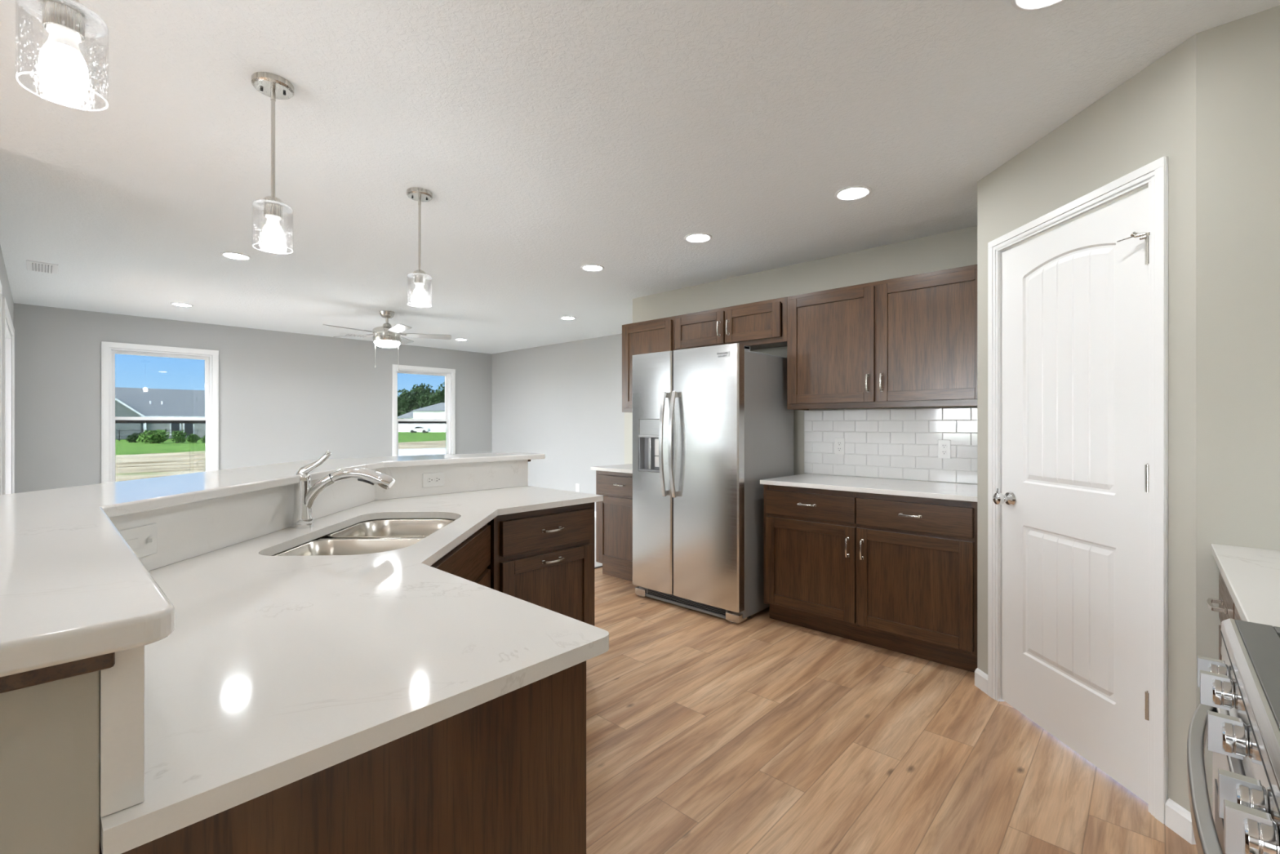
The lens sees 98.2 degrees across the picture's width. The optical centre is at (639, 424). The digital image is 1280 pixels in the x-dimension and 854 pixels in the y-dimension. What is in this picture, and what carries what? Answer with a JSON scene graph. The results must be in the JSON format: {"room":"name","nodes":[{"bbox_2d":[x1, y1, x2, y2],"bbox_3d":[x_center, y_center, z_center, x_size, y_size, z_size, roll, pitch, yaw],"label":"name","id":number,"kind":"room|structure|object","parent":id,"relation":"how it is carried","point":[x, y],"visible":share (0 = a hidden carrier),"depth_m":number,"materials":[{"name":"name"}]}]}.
{"room":"kitchen","nodes":[
{"label":"kitchen","id":0,"kind":"room"},
{"bbox_2d":[0,244,13,334],"bbox_3d":[-4.477,0.044,3.804,4.539,2.450,0.140,0,0,43],"label":"wall","id":1,"kind":"structure","parent":0,"point":[6,290],"depth_m":4.25,"materials":[{"name":"grey paint"}]},
{"bbox_2d":[0,280,1,494],"bbox_3d":[-3.519,-0.047,2.934,1.370,1.632,0.147,0,0,43],"label":"window","id":2,"kind":"structure","parent":1,"relation":"in","point":[0,281],"depth_m":3.41,"materials":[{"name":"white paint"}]},
{"bbox_2d":[1,296,14,494],"bbox_3d":[-5.044,0.203,4.348,1.930,2.132,0.147,0,0,43],"label":"door","id":3,"kind":"structure","parent":1,"relation":"in","point":[7,340],"depth_m":4.96,"materials":[{"name":"white paint"}]},
{"bbox_2d":[0,533,329,853],"bbox_3d":[-0.970,0.744,1.852,0.794,1.050,2.912,0,0,-4],"label":"wall","id":4,"kind":"structure","parent":0,"point":[50,731],"depth_m":0.48,"materials":[{"name":"beige paint"}]},
{"bbox_2d":[0,459,530,693],"bbox_3d":[-0.966,0.210,1.856,0.817,0.017,2.967,0,0,-4],"label":"board","id":5,"kind":"object","parent":4,"relation":"on","point":[54,673],"visible":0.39,"depth_m":0.47,"materials":[{"name":"brown wood"}]},
{"bbox_2d":[0,451,545,676],"bbox_3d":[-1.047,0.187,1.865,1.096,0.028,3.306,0,0,-2],"label":"bar","id":6,"kind":"object","parent":5,"relation":"on","point":[73,588],"visible":0.98,"depth_m":0.71,"materials":[{"name":"white stone"}]},
{"bbox_2d":[99,459,528,817],"bbox_3d":[-0.906,0.278,1.843,0.698,0.153,2.739,0,0,-4],"label":"backsplash","id":7,"kind":"structure","parent":4,"relation":"attached to","point":[184,531],"depth_m":1.49,"materials":[{"name":"white stone"}]},
{"bbox_2d":[119,523,156,557],"bbox_3d":[-1.175,0.278,1.301,0.020,0.074,0.114,0,0,-2],"label":"outlet","id":8,"kind":"object","parent":7,"relation":"attached to","point":[142,540],"visible":0.6,"depth_m":1.31,"materials":[{"name":"white plastic"}]},
{"bbox_2d":[126,537,137,549],"bbox_3d":[-1.177,0.278,1.278,0.002,0.024,0.046,0,0,-2],"label":"receptacle","id":9,"kind":"object","parent":8,"relation":"attached to","point":[133,542],"depth_m":1.29,"materials":[{"name":"white plastic"}]},
{"bbox_2d":[422,471,444,487],"bbox_3d":[-1.037,0.278,2.788,0.008,0.070,0.114,0,0,43],"label":"outlet","id":10,"kind":"object","parent":7,"relation":"attached to","point":[429,479],"visible":1,"depth_m":2.78,"materials":[{"name":"white plastic"}]},
{"bbox_2d":[426,476,433,483],"bbox_3d":[-1.048,0.278,2.772,0.002,0.031,0.031,0,0,43],"label":"receptacle","id":11,"kind":"object","parent":10,"relation":"attached to","point":[429,479],"depth_m":2.77,"materials":[{"name":"white plastic"}]},
{"bbox_2d":[434,476,440,482],"bbox_3d":[-1.022,0.278,2.801,0.002,0.031,0.031,0,0,43],"label":"receptacle","id":12,"kind":"object","parent":10,"relation":"attached to","point":[437,479],"depth_m":2.80,"materials":[{"name":"white plastic"}]},
{"bbox_2d":[13,302,492,493],"bbox_3d":[-4.331,0.044,7.403,0.140,2.450,5.570,0,0,43],"label":"wall","id":13,"kind":"structure","parent":0,"point":[284,397],"depth_m":6.79,"materials":[{"name":"grey paint"}]},
{"bbox_2d":[101,341,218,483],"bbox_3d":[-5.377,-0.054,6.248,0.146,1.641,0.996,0,0,43],"label":"window","id":14,"kind":"structure","parent":13,"relation":"in","point":[160,410],"depth_m":6.23,"materials":[{"name":"glass"}]},
{"bbox_2d":[391,364,455,456],"bbox_3d":[-3.312,-0.054,8.476,0.146,1.641,0.986,0,0,43],"label":"window","id":15,"kind":"structure","parent":13,"relation":"in","point":[424,401],"depth_m":8.49,"materials":[{"name":"white paint"}]},
{"bbox_2d":[492,333,624,511],"bbox_3d":[-0.777,0.044,7.811,4.519,2.450,0.140,0,0,43],"label":"wall","id":16,"kind":"structure","parent":0,"point":[562,402],"depth_m":8.04,"materials":[{"name":"grey paint"}]},
{"bbox_2d":[576,483,579,492],"bbox_3d":[-0.878,0.891,7.801,0.070,0.114,0.008,0,0,43],"label":"outlet","id":17,"kind":"object","parent":16,"relation":"attached to","point":[577,484],"visible":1,"depth_m":7.79,"materials":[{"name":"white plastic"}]},
{"bbox_2d":[0,0,1279,354],"bbox_3d":[-2.103,-1.331,3.129,9.939,0.300,9.530,0,0,43],"label":"ceiling","id":18,"kind":"structure","parent":0,"point":[548,140],"depth_m":2.34,"materials":[{"name":"white paint"}]},
{"bbox_2d":[26,260,57,274],"bbox_3d":[-4.485,-1.175,4.164,0.360,0.012,0.160,0,0,43],"label":"ceiling vent","id":19,"kind":"object","parent":18,"relation":"in","point":[37,266],"visible":1,"depth_m":4.15,"materials":[{"name":"white plastic"}]},
{"bbox_2d":[15,0,108,111],"bbox_3d":[-1.055,-0.892,1.016,0.124,0.576,0.124,0,0,-20],"label":"pendant light","id":20,"kind":"object","parent":18,"relation":"hanging from","point":[62,67],"visible":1,"depth_m":1.00,"materials":[{"name":"white glass"}]},
{"bbox_2d":[170,302,193,306],"bbox_3d":[-4.511,-1.177,5.463,0.176,0.007,0.176,0,0,43],"label":"recessed light","id":21,"kind":"object","parent":18,"relation":"in","point":[182,304],"visible":1,"depth_m":5.47,"materials":[{"name":"white plastic"}]},
{"bbox_2d":[220,251,251,260],"bbox_3d":[-2.827,-1.177,3.885,0.176,0.007,0.176,0,0,43],"label":"recessed light","id":22,"kind":"object","parent":18,"relation":"in","point":[234,255],"visible":1,"depth_m":3.88,"materials":[{"name":"white plastic"}]},
{"bbox_2d":[251,71,293,253],"bbox_3d":[-1.269,-0.892,1.920,0.124,0.576,0.124,0,0,-20],"label":"pendant light","id":23,"kind":"object","parent":18,"relation":"hanging from","point":[274,86],"visible":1,"depth_m":1.91,"materials":[{"name":"white metal"}]},
{"bbox_2d":[339,333,371,337],"bbox_3d":[-3.753,-1.175,7.337,0.160,0.012,0.360,0,0,43],"label":"ceiling vent","id":24,"kind":"object","parent":18,"relation":"in","point":[344,334],"visible":0.8,"depth_m":7.30,"materials":[{"name":"white plastic"}]},
{"bbox_2d":[322,310,451,370],"bbox_3d":[-2.651,-0.872,5.793,1.223,0.616,1.230,0,0,43],"label":"ceiling fan","id":25,"kind":"object","parent":18,"relation":"hanging from","point":[387,335],"visible":1,"depth_m":5.76,"materials":[{"name":"silver metal"}]},
{"bbox_2d":[406,187,432,307],"bbox_3d":[-1.123,-0.892,2.827,0.124,0.576,0.124,0,0,-20],"label":"pendant light","id":26,"kind":"object","parent":18,"relation":"hanging from","point":[419,194],"visible":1,"depth_m":2.81,"materials":[{"name":"white metal"}]},
{"bbox_2d":[454,338,467,341],"bbox_3d":[-2.485,-1.177,7.713,0.176,0.007,0.176,0,0,43],"label":"recessed light","id":27,"kind":"object","parent":18,"relation":"in","point":[460,340],"visible":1,"depth_m":7.74,"materials":[{"name":"white"}]},
{"bbox_2d":[560,316,576,319],"bbox_3d":[-0.797,-1.177,6.152,0.176,0.007,0.176,0,0,43],"label":"recessed light","id":28,"kind":"object","parent":18,"relation":"in","point":[561,317],"visible":1,"depth_m":6.14,"materials":[{"name":"white"}]},
{"bbox_2d":[580,264,604,271],"bbox_3d":[-0.358,-1.177,4.178,0.176,0.007,0.176,0,0,43],"label":"recessed light","id":29,"kind":"object","parent":18,"relation":"in","point":[591,268],"visible":1,"depth_m":4.18,"materials":[{"name":"white plastic"}]},
{"bbox_2d":[684,232,711,243],"bbox_3d":[0.367,-1.177,3.507,0.176,0.007,0.176,0,0,43],"label":"recessed light","id":30,"kind":"object","parent":18,"relation":"in","point":[696,237],"visible":1,"depth_m":3.50,"materials":[{"name":"white plastic"}]},
{"bbox_2d":[834,185,871,200],"bbox_3d":[1.085,-1.177,2.828,0.176,0.007,0.176,0,0,43],"label":"recessed light","id":31,"kind":"object","parent":18,"relation":"in","point":[855,192],"visible":1,"depth_m":2.83,"materials":[{"name":"white plastic"}]},
{"bbox_2d":[1010,0,1064,11],"bbox_3d":[1.104,-1.177,1.492,0.176,0.007,0.176,0,0,43],"label":"recessed light","id":32,"kind":"object","parent":18,"relation":"in","point":[1021,5],"visible":1,"depth_m":1.55,"materials":[{"name":"white plastic"}]},
{"bbox_2d":[624,226,977,484],"bbox_3d":[1.060,0.044,4.253,3.187,2.450,0.120,0,0,43],"label":"wall","id":33,"kind":"structure","parent":0,"point":[957,248],"depth_m":4.05,"materials":[{"name":"beige paint"}]},
{"bbox_2d":[622,315,675,412],"bbox_3d":[0.145,-0.492,4.772,0.604,0.769,0.359,0,0,43],"label":"upper cabinet","id":34,"kind":"object","parent":33,"relation":"attached to","point":[655,335],"visible":0.29,"depth_m":4.72,"materials":[{"name":"brown wood"}]},
{"bbox_2d":[675,297,786,350],"bbox_3d":[0.729,-0.723,4.231,0.991,0.306,0.359,0,0,43],"label":"upper cabinet","id":35,"kind":"object","parent":33,"relation":"attached to","point":[759,325],"visible":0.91,"depth_m":4.07,"materials":[{"name":"brown wood"}]},
{"bbox_2d":[786,264,977,409],"bbox_3d":[1.537,-0.489,3.482,1.215,0.774,0.359,0,0,43],"label":"upper cabinet","id":36,"kind":"object","parent":33,"relation":"attached to","point":[908,341],"visible":0.91,"depth_m":3.34,"materials":[{"name":"brown wood"}]},
{"bbox_2d":[804,407,977,484],"bbox_3d":[1.649,0.126,3.619,1.235,0.456,0.008,0,0,43],"label":"tile backsplash","id":37,"kind":"structure","parent":33,"relation":"attached to","point":[902,443],"depth_m":3.60,"materials":[{"name":"white tile"}]},
{"bbox_2d":[835,438,844,454],"bbox_3d":[1.386,0.152,3.852,0.070,0.114,0.008,0,0,43],"label":"outlet","id":38,"kind":"object","parent":37,"relation":"attached to","point":[839,442],"visible":1,"depth_m":3.85,"materials":[{"name":"white plastic"}]},
{"bbox_2d":[937,440,951,458],"bbox_3d":[1.867,0.152,3.405,0.070,0.114,0.008,0,0,43],"label":"outlet","id":39,"kind":"object","parent":37,"relation":"attached to","point":[944,446],"visible":1,"depth_m":3.40,"materials":[{"name":"white plastic"}]},
{"bbox_2d":[941,443,946,448],"bbox_3d":[1.866,0.132,3.403,0.031,0.031,0.002,0,0,43],"label":"receptacle","id":40,"kind":"object","parent":39,"relation":"attached to","point":[943,445],"depth_m":3.40,"materials":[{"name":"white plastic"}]},
{"bbox_2d":[941,449,946,454],"bbox_3d":[1.866,0.171,3.403,0.031,0.031,0.002,0,0,43],"label":"receptacle","id":41,"kind":"object","parent":39,"relation":"attached to","point":[943,451],"depth_m":3.40,"materials":[{"name":"white plastic"}]},
{"bbox_2d":[586,566,1198,853],"bbox_3d":[-2.068,1.329,3.130,9.289,0.120,8.780,0,0,43],"label":"floor","id":42,"kind":"structure","parent":0,"point":[706,733],"depth_m":2.13,"materials":[{"name":"brown wood"}]},
{"bbox_2d":[99,660,586,853],"bbox_3d":[-0.504,0.825,0.953,0.647,0.887,0.636,0,0,43],"label":"base cabinet","id":43,"kind":"object","parent":42,"relation":"on","point":[506,773],"visible":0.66,"depth_m":0.75,"materials":[{"name":"brown wood"}]},
{"bbox_2d":[99,485,608,853],"bbox_3d":[-0.688,0.368,1.849,1.138,0.026,2.754,0,0,-4],"label":"countertop","id":44,"kind":"structure","parent":43,"relation":"on","point":[273,673],"depth_m":0.86,"materials":[{"name":"white stone"}]},
{"bbox_2d":[291,450,395,528],"bbox_3d":[-1.027,0.222,1.925,0.346,0.265,0.067,0,0,-2],"label":"faucet","id":45,"kind":"object","parent":44,"relation":"on","point":[305,494],"visible":0.98,"depth_m":1.91,"materials":[{"name":"silver metal"}]},
{"bbox_2d":[271,518,454,555],"bbox_3d":[-0.884,0.481,1.878,0.455,0.198,0.810,0,0,-2],"label":"sink","id":46,"kind":"object","parent":44,"relation":"in","point":[384,535],"visible":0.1,"depth_m":1.88,"materials":[{"name":"metal"}]},
{"bbox_2d":[430,523,490,587],"bbox_3d":[-0.643,0.826,1.889,0.147,0.886,0.889,0,0,-2],"label":"base cabinet","id":47,"kind":"object","parent":42,"relation":"on","point":[470,559],"visible":0.05,"depth_m":2.03,"materials":[{"name":"brown wood"}]},
{"bbox_2d":[487,502,594,626],"bbox_3d":[-0.624,0.826,2.760,0.656,0.887,0.581,0,0,43],"label":"base cabinet","id":48,"kind":"object","parent":42,"relation":"on","point":[544,557],"visible":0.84,"depth_m":2.56,"materials":[{"name":"brown wood"}]},
{"bbox_2d":[594,516,602,567],"bbox_3d":[-2.631,1.264,5.801,4.502,0.008,5.298,0,0,43],"label":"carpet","id":49,"kind":"object","parent":42,"relation":"on","point":[596,563],"depth_m":5.57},
{"bbox_2d":[595,470,632,581],"bbox_3d":[0.038,0.826,4.664,0.601,0.887,0.664,0,0,43],"label":"base cabinet","id":50,"kind":"object","parent":42,"relation":"on","point":[614,514],"visible":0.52,"depth_m":4.50,"materials":[{"name":"brown wood"}]},
{"bbox_2d":[590,463,632,473],"bbox_3d":[0.032,0.368,4.677,0.612,0.026,0.655,0,0,43],"label":"countertop","id":51,"kind":"structure","parent":50,"relation":"on","point":[628,468],"depth_m":4.55,"materials":[{"name":"white stone"}]},
{"bbox_2d":[632,342,793,623],"bbox_3d":[0.501,0.379,4.035,0.926,1.780,0.820,0,0,43],"label":"refrigerator","id":52,"kind":"object","parent":42,"relation":"on","point":[710,424],"visible":1,"depth_m":3.71,"materials":[{"name":"grey metal"}]},
{"bbox_2d":[764,484,977,672],"bbox_3d":[1.432,0.826,3.372,1.218,0.887,0.664,0,0,43],"label":"base cabinet","id":53,"kind":"object","parent":42,"relation":"on","point":[892,572],"visible":0.96,"depth_m":3.09,"materials":[{"name":"brown wood"}]},
{"bbox_2d":[760,473,977,502],"bbox_3d":[1.435,0.368,3.376,1.219,0.026,0.655,0,0,43],"label":"countertop","id":54,"kind":"structure","parent":53,"relation":"on","point":[916,488],"depth_m":3.23,"materials":[{"name":"white stone"}]},
{"bbox_2d":[1206,569,1241,660],"bbox_3d":[1.622,0.826,1.114,0.656,0.887,0.904,0,0,43],"label":"base cabinet","id":55,"kind":"object","parent":42,"relation":"on","point":[1227,609],"visible":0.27,"depth_m":1.49,"materials":[{"name":"brown wood"}]},
{"bbox_2d":[1210,543,1279,626],"bbox_3d":[1.631,0.368,1.106,0.640,0.026,0.904,0,0,43],"label":"countertop","id":56,"kind":"structure","parent":55,"relation":"on","point":[1251,575],"depth_m":1.28,"materials":[{"name":"white stone"}]},
{"bbox_2d":[1186,617,1279,853],"bbox_3d":[1.026,0.809,0.526,0.720,0.918,0.758,0,0,43],"label":"range","id":57,"kind":"object","parent":42,"relation":"on","point":[1237,712],"visible":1,"depth_m":0.73,"materials":[{"name":"silver metal"}]},
{"bbox_2d":[977,34,1195,811],"bbox_3d":[1.716,0.044,2.190,0.110,2.450,1.024,0,0,-2],"label":"wall","id":58,"kind":"structure","parent":0,"point":[1150,117],"depth_m":1.80,"materials":[{"name":"beige paint"}]},
{"bbox_2d":[974,667,987,694],"bbox_3d":[1.637,1.226,2.651,0.014,0.085,0.096,0,0,-2],"label":"baseboard","id":59,"kind":"structure","parent":58,"relation":"attached to","point":[980,677],"depth_m":2.65,"materials":[{"name":"white paint"}]},
{"bbox_2d":[987,155,1168,823],"bbox_3d":[1.682,0.209,2.181,0.176,2.123,0.842,0,0,-2],"label":"door","id":60,"kind":"structure","parent":58,"relation":"in","point":[1077,293],"depth_m":2.08,"materials":[{"name":"white paint"}]},
{"bbox_2d":[1164,798,1195,844],"bbox_3d":[1.672,1.226,1.717,0.014,0.085,0.082,0,0,-2],"label":"baseboard","id":61,"kind":"structure","parent":58,"relation":"attached to","point":[1178,819],"depth_m":1.71,"materials":[{"name":"white paint"}]},
{"bbox_2d":[1195,5,1279,810],"bbox_3d":[1.970,0.044,1.494,0.672,2.450,0.125,0,0,43],"label":"wall","id":62,"kind":"structure","parent":0,"point":[1237,61],"depth_m":1.62,"materials":[{"name":"beige paint"}]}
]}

